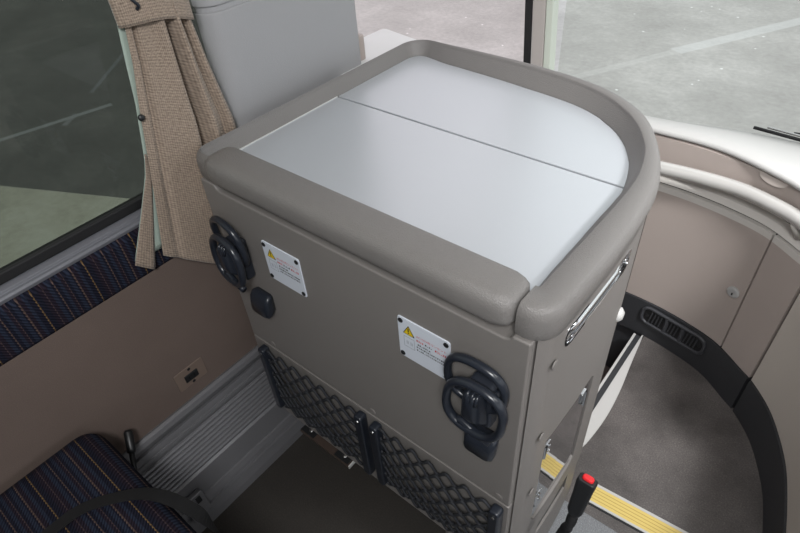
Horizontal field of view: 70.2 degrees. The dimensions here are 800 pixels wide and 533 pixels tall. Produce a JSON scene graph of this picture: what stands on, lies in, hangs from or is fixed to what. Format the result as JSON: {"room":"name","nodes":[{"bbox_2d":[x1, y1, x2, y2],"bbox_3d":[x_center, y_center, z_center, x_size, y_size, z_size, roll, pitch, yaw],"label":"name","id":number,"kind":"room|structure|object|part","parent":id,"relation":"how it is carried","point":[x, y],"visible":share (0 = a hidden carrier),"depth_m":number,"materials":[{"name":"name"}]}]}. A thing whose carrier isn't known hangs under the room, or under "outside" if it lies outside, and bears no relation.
{"room":"vehicle interior","nodes":[
{"label":"vehicle interior","id":0,"kind":"room"},
{"bbox_2d":[0,257,257,493],"bbox_3d":[-0.814,0.430,0.838,0.060,0.338,2.640,26,50,30],"label":"wall","id":1,"kind":"structure","parent":0,"point":[110,371],"depth_m":1.05,"materials":[{"name":"brown plastic"}]},
{"bbox_2d":[0,208,140,305],"bbox_3d":[-0.831,0.227,0.658,0.060,0.020,2.640,26,50,30],"label":"trim","id":2,"kind":"structure","parent":1,"relation":"attached to","point":[30,278],"depth_m":0.90,"materials":[{"name":"grey metal"}]},
{"bbox_2d":[0,192,142,284],"bbox_3d":[-1.005,0.014,0.217,0.015,0.902,2.160,26,50,30],"label":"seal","id":3,"kind":"structure","parent":1,"relation":"in","point":[50,249],"depth_m":0.90,"materials":[{"name":"black rubber"}]},
{"bbox_2d":[0,227,173,365],"bbox_3d":[-0.822,0.273,0.692,0.055,0.095,2.640,26,50,30],"label":"trim","id":4,"kind":"structure","parent":1,"relation":"attached to","point":[40,311],"depth_m":0.91,"materials":[{"name":"blue fabric"}]},
{"bbox_2d":[173,357,207,391],"bbox_3d":[-0.439,0.228,1.197,0.006,0.051,0.068,26,50,30],"label":"power outlet","id":5,"kind":"object","parent":1,"relation":"attached to","point":[196,369],"visible":1,"depth_m":1.19,"materials":[{"name":"beige plastic"}]},
{"bbox_2d":[184,369,198,382],"bbox_3d":[-0.438,0.230,1.197,0.004,0.019,0.031,26,50,30],"label":"socket","id":6,"kind":"object","parent":5,"relation":"attached to","point":[190,375],"depth_m":1.19,"materials":[{"name":"black plastic"}]},
{"bbox_2d":[187,488,211,522],"bbox_3d":[-0.457,0.540,1.284,0.027,0.073,0.050,26,50,30],"label":"clip","id":7,"kind":"object","parent":1,"relation":"attached to","point":[197,496],"visible":0.44,"depth_m":1.27,"materials":[{"name":"metal"}]},
{"bbox_2d":[122,345,304,532],"bbox_3d":[-0.765,0.685,1.031,0.134,0.308,2.640,26,50,30],"label":"heater cover","id":8,"kind":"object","parent":1,"relation":"attached to","point":[223,438],"depth_m":1.30,"materials":[{"name":"metal"}]},
{"bbox_2d":[189,0,365,127],"bbox_3d":[-0.258,-0.669,0.921,0.140,0.901,0.375,26,50,30],"label":"partition panel","id":9,"kind":"object","parent":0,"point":[262,56],"visible":0.61,"depth_m":1.04,"materials":[{"name":"grey plastic"}]},
{"bbox_2d":[202,336,762,532],"bbox_3d":[-0.015,1.392,0.421,2.190,0.040,3.740,26,50,30],"label":"floor","id":10,"kind":"structure","parent":0,"point":[668,444],"depth_m":1.37,"materials":[{"name":"plastic"}]},
{"bbox_2d":[0,429,219,532],"bbox_3d":[-0.583,0.467,0.678,0.472,1.080,0.714,26,50,30],"label":"seat","id":11,"kind":"object","parent":10,"relation":"on","point":[87,486],"visible":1,"depth_m":0.91,"materials":[{"name":"blue fabric"}]},
{"bbox_3d":[-0.514,0.398,1.082,0.041,0.113,0.137,1,42,6],"label":"recline lever","id":12,"kind":"part","parent":11,"relation":"part of","materials":[{"name":"black plastic"}]},
{"bbox_2d":[196,40,660,532],"bbox_3d":[0.108,0.101,1.195,0.669,0.855,0.659,26,50,30],"label":"base cabinet","id":13,"kind":"object","parent":10,"relation":"on","point":[429,248],"visible":1,"depth_m":0.89,"materials":[{"name":"grey plastic"}]},
{"bbox_3d":[-0.191,0.004,0.941,0.091,0.083,0.002,26,50,30],"label":"warning plate","id":14,"kind":"part","parent":13,"relation":"part of","materials":[{"name":"silver metal"}]},
{"bbox_2d":[279,265,299,281],"bbox_3d":[-0.182,0.009,0.934,0.050,0.023,0.001,26,50,30],"label":"print","id":15,"kind":"object","parent":13,"relation":"attached to","point":[291,273],"depth_m":0.93,"materials":[{"name":"black"}]},
{"bbox_3d":[-0.073,0.108,0.939,0.626,0.390,0.032,26,50,30],"label":"panel","id":16,"kind":"part","parent":13,"relation":"part of","materials":[{"name":"grey plastic"}]},
{"bbox_3d":[-0.052,0.351,1.153,0.626,0.254,0.032,26,50,30],"label":"panel","id":17,"kind":"part","parent":13,"relation":"part of","materials":[{"name":"grey plastic"}]},
{"bbox_3d":[0.034,0.114,0.794,0.090,0.083,0.002,26,50,30],"label":"warning plate","id":18,"kind":"part","parent":13,"relation":"part of","materials":[{"name":"silver metal"}]},
{"bbox_2d":[417,345,443,365],"bbox_3d":[0.043,0.120,0.787,0.050,0.023,0.001,26,50,30],"label":"print","id":19,"kind":"object","parent":13,"relation":"attached to","point":[433,354],"depth_m":0.79,"materials":[{"name":"black"}]},
{"bbox_3d":[0.272,0.314,0.974,0.002,0.263,0.155,27,50,31],"label":"smoked door","id":20,"kind":"part","parent":13,"relation":"part of","materials":[{"name":"plastic"}]},
{"bbox_2d":[556,472,597,532],"bbox_3d":[0.265,0.521,1.015,0.135,0.446,0.037,-27,46,-24],"label":"seat belt buckle","id":21,"kind":"object","parent":10,"relation":"on","point":[585,485],"visible":1,"depth_m":0.90,"materials":[{"name":"black plastic"}]},
{"bbox_2d":[583,333,642,445],"bbox_3d":[0.569,0.335,1.541,0.057,0.013,0.468,26,50,30],"label":"edging","id":22,"kind":"object","parent":10,"relation":"on","point":[610,386],"visible":0.66,"depth_m":1.54,"materials":[{"name":"white plastic"}]},
{"bbox_2d":[588,485,687,532],"bbox_3d":[1.035,0.777,0.988,1.512,0.004,0.056,23,48,28],"label":"strip","id":23,"kind":"object","parent":10,"relation":"on","point":[619,508],"visible":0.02,"depth_m":1.28,"materials":[{"name":"yellow rubber"},{"name":"aluminum"}]},
{"bbox_3d":[1.204,0.479,0.978,1.640,0.438,1.175,26,50,30],"label":"trim","id":24,"kind":"structure","parent":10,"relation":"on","visible":0},
{"bbox_3d":[1.011,-0.679,0.873,1.638,1.460,0.321,26,50,30],"label":"window","id":25,"kind":"structure","parent":24,"relation":"attached to","visible":0},
{"bbox_2d":[753,126,799,141],"bbox_3d":[1.094,-0.292,1.376,0.050,0.044,0.431,-33,48,-28],"label":"wiper","id":26,"kind":"object","parent":25,"relation":"attached to","point":[797,134],"visible":1,"depth_m":1.46,"materials":[{"name":"black rubber"}]},
{"bbox_2d":[600,365,609,382],"bbox_3d":[0.400,0.264,1.998,0.800,0.040,0.760,26,50,30],"label":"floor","id":27,"kind":"structure","parent":0,"point":[606,368],"depth_m":1.85,"materials":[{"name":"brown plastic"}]},
{"bbox_3d":[0.111,-0.687,1.452,0.150,2.100,0.700,26,50,30],"label":"window","id":28,"kind":"structure","parent":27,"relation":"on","visible":0},
{"bbox_2d":[343,29,415,73],"bbox_3d":[0.014,-0.425,1.245,0.360,0.053,0.264,26,50,30],"label":"window ledge","id":29,"kind":"object","parent":28,"relation":"attached to","point":[381,41],"visible":0.22,"depth_m":1.31,"materials":[{"name":"white plastic"}]},
{"bbox_2d":[523,0,558,69],"bbox_3d":[0.384,-0.937,1.483,0.183,1.800,0.050,26,50,30],"label":"window frame","id":30,"kind":"structure","parent":28,"relation":"attached to","point":[539,6],"depth_m":1.67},
{"bbox_2d":[627,182,791,377],"bbox_3d":[0.639,0.118,1.398,0.394,0.500,1.268,-15,42,-12],"label":"wall","id":31,"kind":"structure","parent":0,"point":[660,182],"depth_m":1.35,"materials":[{"name":"beige plastic"}]},
{"bbox_2d":[605,323,642,367],"bbox_3d":[0.433,0.123,1.958,0.784,0.220,0.010,26,50,30],"label":"trim","id":32,"kind":"structure","parent":31,"relation":"attached to","point":[622,335],"depth_m":1.77,"materials":[{"name":"black plastic"}]},
{"bbox_2d":[640,306,705,354],"bbox_3d":[0.752,0.175,1.573,0.014,0.067,0.193,-30,47,-26],"label":"air vent","id":33,"kind":"object","parent":31,"relation":"attached to","point":[670,328],"visible":1,"depth_m":1.57,"materials":[{"name":"black plastic"}]},
{"bbox_2d":[617,291,751,407],"bbox_3d":[0.593,0.105,1.700,0.101,0.126,0.879,-34,49,-29],"label":"baseboard","id":34,"kind":"structure","parent":31,"relation":"attached to","point":[715,365],"depth_m":1.53,"materials":[{"name":"black plastic"}]},
{"bbox_2d":[626,182,776,345],"bbox_3d":[0.736,-0.004,1.435,0.027,0.366,0.283,-30,47,-26],"label":"wall panel","id":35,"kind":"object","parent":31,"relation":"in","point":[698,259],"depth_m":1.41,"materials":[{"name":"plastic"}]},
{"bbox_2d":[644,115,799,250],"bbox_3d":[0.932,-0.069,1.101,1.522,0.134,0.758,26,50,30],"label":"dashboard","id":36,"kind":"object","parent":31,"relation":"attached to","point":[756,176],"visible":0.58,"depth_m":1.25,"materials":[{"name":"white plastic"}]},
{"bbox_3d":[0.622,-0.147,1.216,0.252,0.031,0.849,-24,45,-21],"label":"handrail","id":37,"kind":"part","parent":36,"relation":"part of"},
{"bbox_2d":[733,381,786,532],"bbox_3d":[0.790,0.508,1.224,0.078,0.126,0.576,12,44,18],"label":"baseboard","id":38,"kind":"structure","parent":31,"relation":"attached to","point":[751,410],"depth_m":1.30,"materials":[{"name":"black plastic"}]},
{"bbox_2d":[721,234,799,376],"bbox_3d":[0.833,0.101,1.306,0.012,0.366,0.101,-12,42,-9],"label":"wall panel","id":39,"kind":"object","parent":31,"relation":"attached to","point":[774,289],"depth_m":1.29,"materials":[{"name":"beige plastic"}]},
{"bbox_2d":[751,293,799,532],"bbox_3d":[0.771,0.322,1.061,0.065,0.366,0.570,12,44,18],"label":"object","id":40,"kind":"structure","parent":31,"relation":"attached to","point":[776,378],"depth_m":1.23,"materials":[{"name":"plastic"}]},
{"bbox_3d":[-1.003,-0.462,-0.124,0.060,0.260,3.900,26,50,30],"label":"trim","id":41,"kind":"structure","parent":0,"visible":0},
{"bbox_2d":[108,0,235,269],"bbox_3d":[-0.374,-0.368,0.799,0.049,1.173,0.303,26,50,30],"label":"curtain","id":42,"kind":"object","parent":41,"relation":"hanging from","point":[180,103],"visible":0.7,"depth_m":0.92,"materials":[{"name":"fabric"}]},
{"label":"outside","id":43,"kind":"structure","parent":0,"visible":0},
{"bbox_2d":[0,0,799,267],"bbox_3d":[6.450,-3.587,7.179,80.000,0.100,70.000,26,50,30],"label":"ground","id":44,"kind":"structure","parent":43,"point":[71,150],"depth_m":5.90,"materials":[{"name":"grey concrete"}]}
]}

